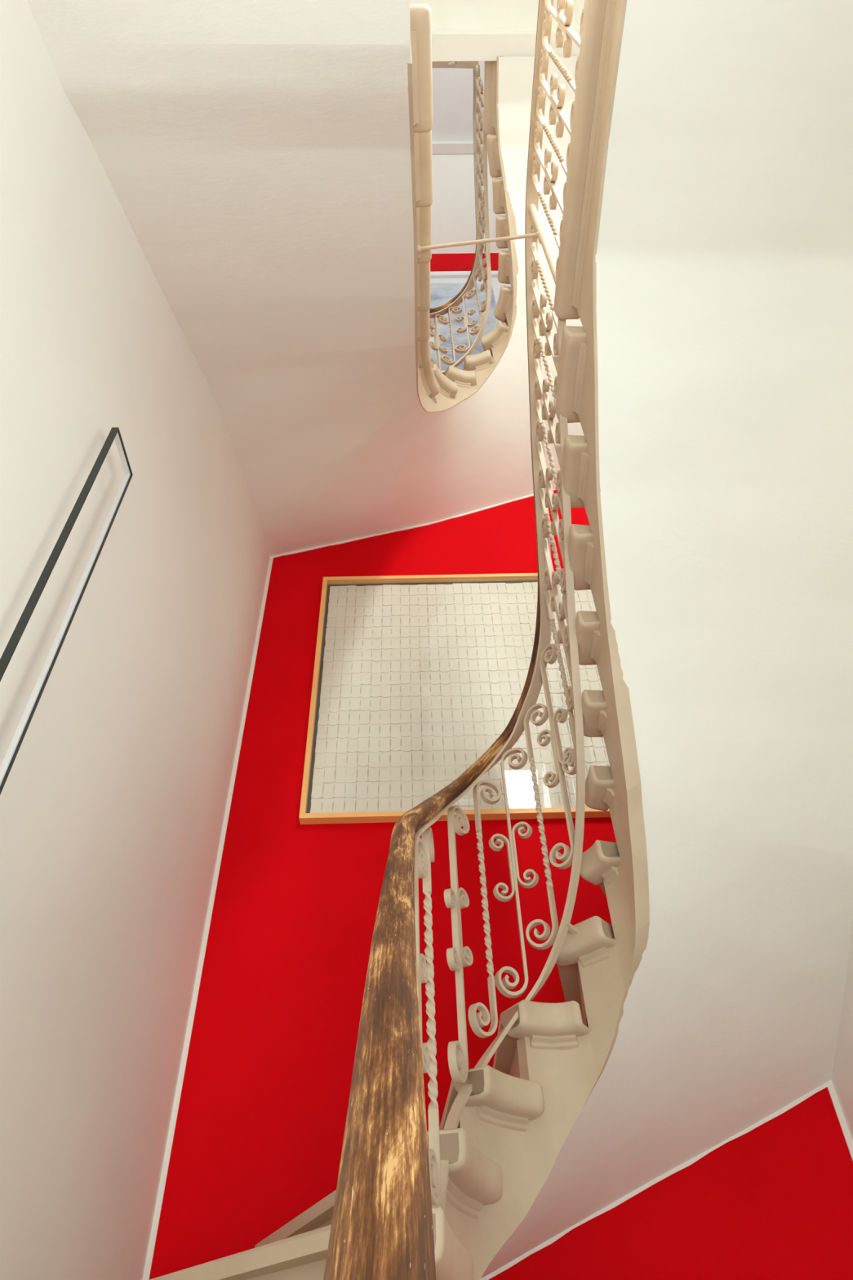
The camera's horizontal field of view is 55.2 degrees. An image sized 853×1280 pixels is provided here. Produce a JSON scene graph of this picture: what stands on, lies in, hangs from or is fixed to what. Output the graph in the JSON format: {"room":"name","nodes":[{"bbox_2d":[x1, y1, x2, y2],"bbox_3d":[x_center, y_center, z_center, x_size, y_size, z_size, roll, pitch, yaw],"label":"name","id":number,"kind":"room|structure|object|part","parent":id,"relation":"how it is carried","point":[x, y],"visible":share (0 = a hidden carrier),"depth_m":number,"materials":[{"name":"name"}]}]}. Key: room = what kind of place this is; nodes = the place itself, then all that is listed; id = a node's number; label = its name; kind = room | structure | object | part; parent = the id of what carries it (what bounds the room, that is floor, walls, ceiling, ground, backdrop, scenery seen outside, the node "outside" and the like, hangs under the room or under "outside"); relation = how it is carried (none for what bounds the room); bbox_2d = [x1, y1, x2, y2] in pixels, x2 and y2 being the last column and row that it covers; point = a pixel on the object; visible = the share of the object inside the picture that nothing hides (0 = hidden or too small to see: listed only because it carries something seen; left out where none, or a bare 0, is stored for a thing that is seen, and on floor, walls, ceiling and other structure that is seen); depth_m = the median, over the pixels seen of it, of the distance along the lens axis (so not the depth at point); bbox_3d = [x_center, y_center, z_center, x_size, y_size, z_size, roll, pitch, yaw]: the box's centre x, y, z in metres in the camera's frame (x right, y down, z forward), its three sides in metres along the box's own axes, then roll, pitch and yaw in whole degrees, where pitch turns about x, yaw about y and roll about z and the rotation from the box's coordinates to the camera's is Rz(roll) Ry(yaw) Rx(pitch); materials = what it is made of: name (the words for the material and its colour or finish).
{"room":"stairwell","nodes":[
{"label":"stairwell","id":0,"kind":"room"},
{"bbox_2d":[0,0,270,1279],"bbox_3d":[-0.883,-2.357,2.930,0.120,10.275,4.790,-1,-45,-1],"label":"wall","id":1,"kind":"structure","parent":0,"point":[113,796],"depth_m":1.87,"materials":[{"name":"white paint"}]},
{"bbox_2d":[0,426,133,794],"bbox_3d":[-0.722,0.015,1.453,0.063,1.304,0.128,-1,-45,-1],"label":"picture frame","id":2,"kind":"object","parent":1,"relation":"attached to","point":[114,433],"visible":1,"depth_m":1.55,"materials":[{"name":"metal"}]},
{"bbox_2d":[26,0,584,556],"bbox_3d":[0.158,-1.731,3.359,1.950,3.725,3.050,-1,-45,-1],"label":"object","id":3,"kind":"structure","parent":1,"relation":"attached to","point":[268,162],"depth_m":2.34,"materials":[{"name":"paint"}]},
{"bbox_3d":[-0.033,-1.442,2.099,0.020,0.027,0.201,-2,-45,0],"label":"cove moulding","id":4,"kind":"part","parent":3,"relation":"part of","materials":[{"name":"beige stone"}]},
{"bbox_3d":[-0.031,-1.401,2.392,0.020,0.027,0.210,-2,-45,0],"label":"cove moulding","id":5,"kind":"part","parent":3,"relation":"part of","materials":[{"name":"beige wood"}]},
{"bbox_3d":[-0.031,-1.361,2.685,0.021,0.027,0.200,-1,-45,-1],"label":"cove moulding","id":6,"kind":"part","parent":3,"relation":"part of","materials":[{"name":"beige wood"}]},
{"bbox_3d":[-0.034,-1.320,2.978,0.021,0.027,0.210,-1,-45,-1],"label":"cove moulding","id":7,"kind":"part","parent":3,"relation":"part of","materials":[{"name":"beige stone"}]},
{"bbox_3d":[-0.036,-1.289,3.261,0.020,0.027,0.170,-2,-45,0],"label":"cove moulding","id":8,"kind":"part","parent":3,"relation":"part of","materials":[{"name":"beige wood"}]},
{"bbox_3d":[-0.035,-1.272,3.531,0.022,0.027,0.175,-3,-45,1],"label":"cove moulding","id":9,"kind":"part","parent":3,"relation":"part of","materials":[{"name":"beige stone"}]},
{"bbox_3d":[-0.014,-1.240,3.816,0.031,0.027,0.217,-10,-46,8],"label":"cove moulding","id":10,"kind":"part","parent":3,"relation":"part of","materials":[{"name":"beige wood"}]},
{"bbox_3d":[0.070,-1.244,4.067,0.119,0.027,0.025,32,-54,-29],"label":"cove moulding","id":11,"kind":"part","parent":3,"relation":"part of","materials":[{"name":"beige wood"}]},
{"bbox_2d":[429,61,491,373],"bbox_3d":[-0.212,-2.358,3.643,1.226,4.110,2.354,-1,-45,-1],"label":"stair railing","id":12,"kind":"object","parent":3,"relation":"attached to","point":[480,153],"visible":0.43,"depth_m":4.90,"materials":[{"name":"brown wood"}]},
{"bbox_3d":[0.127,-2.635,3.923,0.527,3.345,2.354,-1,-45,-1],"label":"handrail","id":13,"kind":"part","parent":12,"relation":"part of","materials":[{"name":"brown wood"}]},
{"bbox_3d":[-0.272,-3.659,5.191,1.206,0.007,0.049,-1,-45,-1],"label":"rail plate","id":14,"kind":"part","parent":12,"relation":"part of","materials":[{"name":"beige metal"}]},
{"bbox_3d":[0.147,-2.090,3.362,0.507,3.318,2.343,-1,-45,-1],"label":"rail","id":15,"kind":"part","parent":12,"relation":"part of","materials":[{"name":"beige metal"}]},
{"bbox_3d":[0.186,-1.326,4.243,0.093,0.027,0.024,8,-46,-10],"label":"cove moulding","id":16,"kind":"part","parent":3,"relation":"part of","materials":[{"name":"beige wood"}]},
{"bbox_2d":[417,231,540,253],"bbox_3d":[0.172,-1.326,2.720,0.414,0.026,0.025,-5,-45,3],"label":"rod","id":17,"kind":"object","parent":3,"relation":"attached to","point":[536,234],"visible":0.86,"depth_m":2.72,"materials":[{"name":"beige metal"}]},
{"bbox_3d":[0.301,-1.459,4.370,0.081,0.027,0.023,-14,-47,12],"label":"cove moulding","id":18,"kind":"part","parent":3,"relation":"part of","materials":[{"name":"beige wood"}]},
{"bbox_3d":[0.377,-3.063,4.561,0.021,0.027,0.346,-3,-45,1],"label":"cove moulding","id":19,"kind":"part","parent":3,"relation":"part of","materials":[{"name":"beige wood"}]},
{"bbox_3d":[0.402,-2.744,4.624,0.022,0.027,0.142,-7,-46,5],"label":"cove moulding","id":20,"kind":"part","parent":3,"relation":"part of","materials":[{"name":"beige stone"}]},
{"bbox_3d":[0.400,-1.634,4.453,0.026,0.027,0.102,32,-55,-29],"label":"cove moulding","id":21,"kind":"part","parent":3,"relation":"part of","materials":[{"name":"beige wood"}]},
{"bbox_3d":[0.429,-2.506,4.606,0.021,0.027,0.113,-5,-45,3],"label":"cove moulding","id":22,"kind":"part","parent":3,"relation":"part of","materials":[{"name":"beige wood"}]},
{"bbox_3d":[0.444,-2.285,4.572,0.020,0.027,0.097,-4,-45,2],"label":"cove moulding","id":23,"kind":"part","parent":3,"relation":"part of","materials":[{"name":"beige wood"}]},
{"bbox_3d":[0.450,-1.849,4.496,0.022,0.027,0.103,7,-46,-9],"label":"cove moulding","id":24,"kind":"part","parent":3,"relation":"part of","materials":[{"name":"beige stone"}]},
{"bbox_3d":[0.454,-2.069,4.532,0.020,0.027,0.094,-2,-45,0],"label":"cove moulding","id":25,"kind":"part","parent":3,"relation":"part of","materials":[{"name":"beige wood"}]},
{"bbox_2d":[431,141,483,154],"bbox_3d":[0.044,-4.362,7.233,1.950,0.080,0.080,-1,-45,-1],"label":"trim","id":26,"kind":"structure","parent":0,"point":[437,147],"depth_m":7.21,"materials":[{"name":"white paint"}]},
{"bbox_2d":[431,61,484,141],"bbox_3d":[0.036,-5.811,5.918,1.950,0.100,4.070,-1,-45,-1],"label":"ceiling","id":27,"kind":"structure","parent":0,"point":[452,87],"depth_m":7.03,"materials":[{"name":"paint"}]},
{"bbox_2d":[431,153,508,253],"bbox_3d":[0.052,-3.916,7.286,1.950,0.710,0.650,-1,-45,-1],"label":"ceiling","id":28,"kind":"structure","parent":0,"point":[453,205],"depth_m":7.25,"materials":[{"name":"white paint"}]},
{"bbox_2d":[409,0,584,61],"bbox_3d":[0.106,-4.191,3.517,1.950,0.235,2.768,-1,-45,-1],"label":"ceiling","id":29,"kind":"structure","parent":0,"point":[463,30],"depth_m":4.37,"materials":[{"name":"white paint"}]},
{"bbox_2d":[149,253,852,1279],"bbox_3d":[0.158,-0.715,4.585,1.950,10.275,0.120,-1,-45,-1],"label":"wall","id":30,"kind":"structure","parent":0,"point":[258,1139],"depth_m":2.58,"materials":[{"name":"red paint"}]},
{"bbox_2d":[142,557,273,1279],"bbox_3d":[-0.756,0.722,3.043,0.016,3.360,0.004,-1,-45,-1],"label":"trim","id":31,"kind":"structure","parent":30,"relation":"attached to","point":[147,1270],"depth_m":2.66,"materials":[{"name":"white paint"}]},
{"bbox_2d":[270,488,555,558],"bbox_3d":[0.160,-0.706,4.487,1.950,0.762,0.005,-1,-45,-1],"label":"trim","id":32,"kind":"structure","parent":30,"relation":"attached to","point":[532,495],"depth_m":4.38,"materials":[{"name":"white paint"}]},
{"bbox_2d":[298,573,610,824],"bbox_3d":[0.212,0.177,3.565,1.410,1.391,0.042,-1,-45,-1],"label":"framed picture","id":33,"kind":"object","parent":30,"relation":"attached to","point":[415,677],"visible":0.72,"depth_m":3.51,"materials":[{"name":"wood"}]},
{"bbox_2d":[429,271,511,371],"bbox_3d":[0.094,-2.400,6.179,1.320,1.923,0.045,-1,-45,-1],"label":"framed picture","id":34,"kind":"object","parent":30,"relation":"attached to","point":[445,286],"visible":0.14,"depth_m":6.40,"materials":[{"name":"paper"}]},
{"bbox_3d":[0.094,-2.400,6.179,1.320,1.923,0.045,-1,-45,-1],"label":"frame","id":35,"kind":"part","parent":34,"relation":"part of","materials":[{"name":"white paint"}]},
{"bbox_2d":[480,1079,832,1279],"bbox_3d":[0.242,1.595,2.152,1.950,0.785,0.005,-1,-45,-1],"label":"trim","id":36,"kind":"structure","parent":30,"relation":"attached to","point":[689,1162],"depth_m":2.25,"materials":[{"name":"white paint"}]},
{"bbox_2d":[827,1084,852,1160],"bbox_3d":[1.226,2.067,1.670,0.018,2.165,0.004,-1,-45,-1],"label":"trim","id":37,"kind":"structure","parent":30,"relation":"attached to","point":[831,1089],"depth_m":2.36,"materials":[{"name":"white paint"}]},
{"bbox_2d":[831,922,852,1140],"bbox_3d":[1.186,-2.398,2.963,0.120,10.275,4.790,-1,-45,-1],"label":"wall","id":38,"kind":"structure","parent":0,"point":[842,1070],"depth_m":2.34,"materials":[{"name":"white paint"}]},
{"bbox_3d":[0.282,1.262,-0.748,2.190,0.100,4.790,-1,-45,-1],"label":"floor","id":39,"kind":"structure","parent":0,"visible":0},
{"bbox_2d":[149,0,852,1279],"bbox_3d":[0.237,0.411,1.000,1.950,3.975,3.310,-1,-45,-1],"label":"staircase","id":40,"kind":"structure","parent":39,"relation":"on","point":[705,264],"depth_m":2.14,"materials":[{"name":"paint"}]},
{"bbox_2d":[323,0,585,1279],"bbox_3d":[0.186,-0.140,1.238,0.616,4.543,2.541,-1,-45,-1],"label":"stair railing","id":41,"kind":"object","parent":40,"relation":"on","point":[389,1182],"visible":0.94,"depth_m":1.87,"materials":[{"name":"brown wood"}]},
{"bbox_3d":[0.184,-0.382,1.480,0.525,3.785,2.535,-1,-45,-1],"label":"rail plate","id":42,"kind":"part","parent":41,"relation":"part of","materials":[{"name":"beige metal"}]},
{"bbox_3d":[0.202,0.133,0.950,0.504,3.747,2.524,-1,-45,-1],"label":"rail","id":43,"kind":"part","parent":41,"relation":"part of","materials":[{"name":"beige metal"}]},
{"bbox_3d":[0.388,-1.264,2.633,0.033,0.808,0.033,10,-47,-11],"label":"newel post","id":44,"kind":"part","parent":41,"relation":"part of","materials":[{"name":"beige metal"}]},
{"bbox_3d":[0.061,1.036,1.511,0.029,0.027,0.238,-14,-47,11],"label":"cove moulding","id":45,"kind":"part","parent":40,"relation":"part of","materials":[{"name":"beige stone"}]},
{"bbox_3d":[0.166,1.043,1.774,0.149,0.027,0.027,33,-55,-30],"label":"cove moulding","id":46,"kind":"part","parent":40,"relation":"part of","materials":[{"name":"beige wood"}]},
{"bbox_3d":[0.306,0.963,1.954,0.119,0.027,0.032,-1,-45,-1],"label":"cove moulding","id":47,"kind":"part","parent":40,"relation":"part of","materials":[{"name":"beige stone"}]},
{"bbox_3d":[0.434,-0.735,2.307,0.021,0.027,0.204,-2,-45,0],"label":"cove moulding","id":48,"kind":"part","parent":40,"relation":"part of","materials":[{"name":"beige stone"}]},
{"bbox_3d":[0.446,-0.463,2.322,0.020,0.027,0.147,-3,-45,1],"label":"cove moulding","id":49,"kind":"part","parent":40,"relation":"part of","materials":[{"name":"beige wood"}]},
{"bbox_3d":[0.462,-0.215,2.315,0.020,0.027,0.137,-4,-45,2],"label":"cove moulding","id":50,"kind":"part","parent":40,"relation":"part of","materials":[{"name":"beige wood"}]},
{"bbox_3d":[0.421,-1.513,1.793,0.021,0.027,1.565,-1,-45,-1],"label":"cove moulding","id":51,"kind":"part","parent":40,"relation":"part of","materials":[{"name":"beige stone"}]},
{"bbox_3d":[0.421,0.797,2.047,0.080,0.027,0.021,-35,-54,28],"label":"cove moulding","id":52,"kind":"part","parent":40,"relation":"part of","materials":[{"name":"beige stone"}]},
{"bbox_3d":[0.476,0.018,2.292,0.021,0.027,0.102,-3,-45,1],"label":"cove moulding","id":53,"kind":"part","parent":40,"relation":"part of","materials":[{"name":"beige stone"}]},
{"bbox_3d":[0.485,0.229,2.247,0.020,0.027,0.075,-3,-45,0],"label":"cove moulding","id":54,"kind":"part","parent":40,"relation":"part of","materials":[{"name":"beige wood"}]},
{"bbox_3d":[0.490,0.423,2.187,0.020,0.027,0.054,1,-45,-3],"label":"cove moulding","id":55,"kind":"part","parent":40,"relation":"part of","materials":[{"name":"beige wood"}]},
{"bbox_3d":[0.480,0.613,2.120,0.022,0.027,0.052,16,-48,-17],"label":"cove moulding","id":56,"kind":"part","parent":40,"relation":"part of","materials":[{"name":"beige wood"}]}
]}

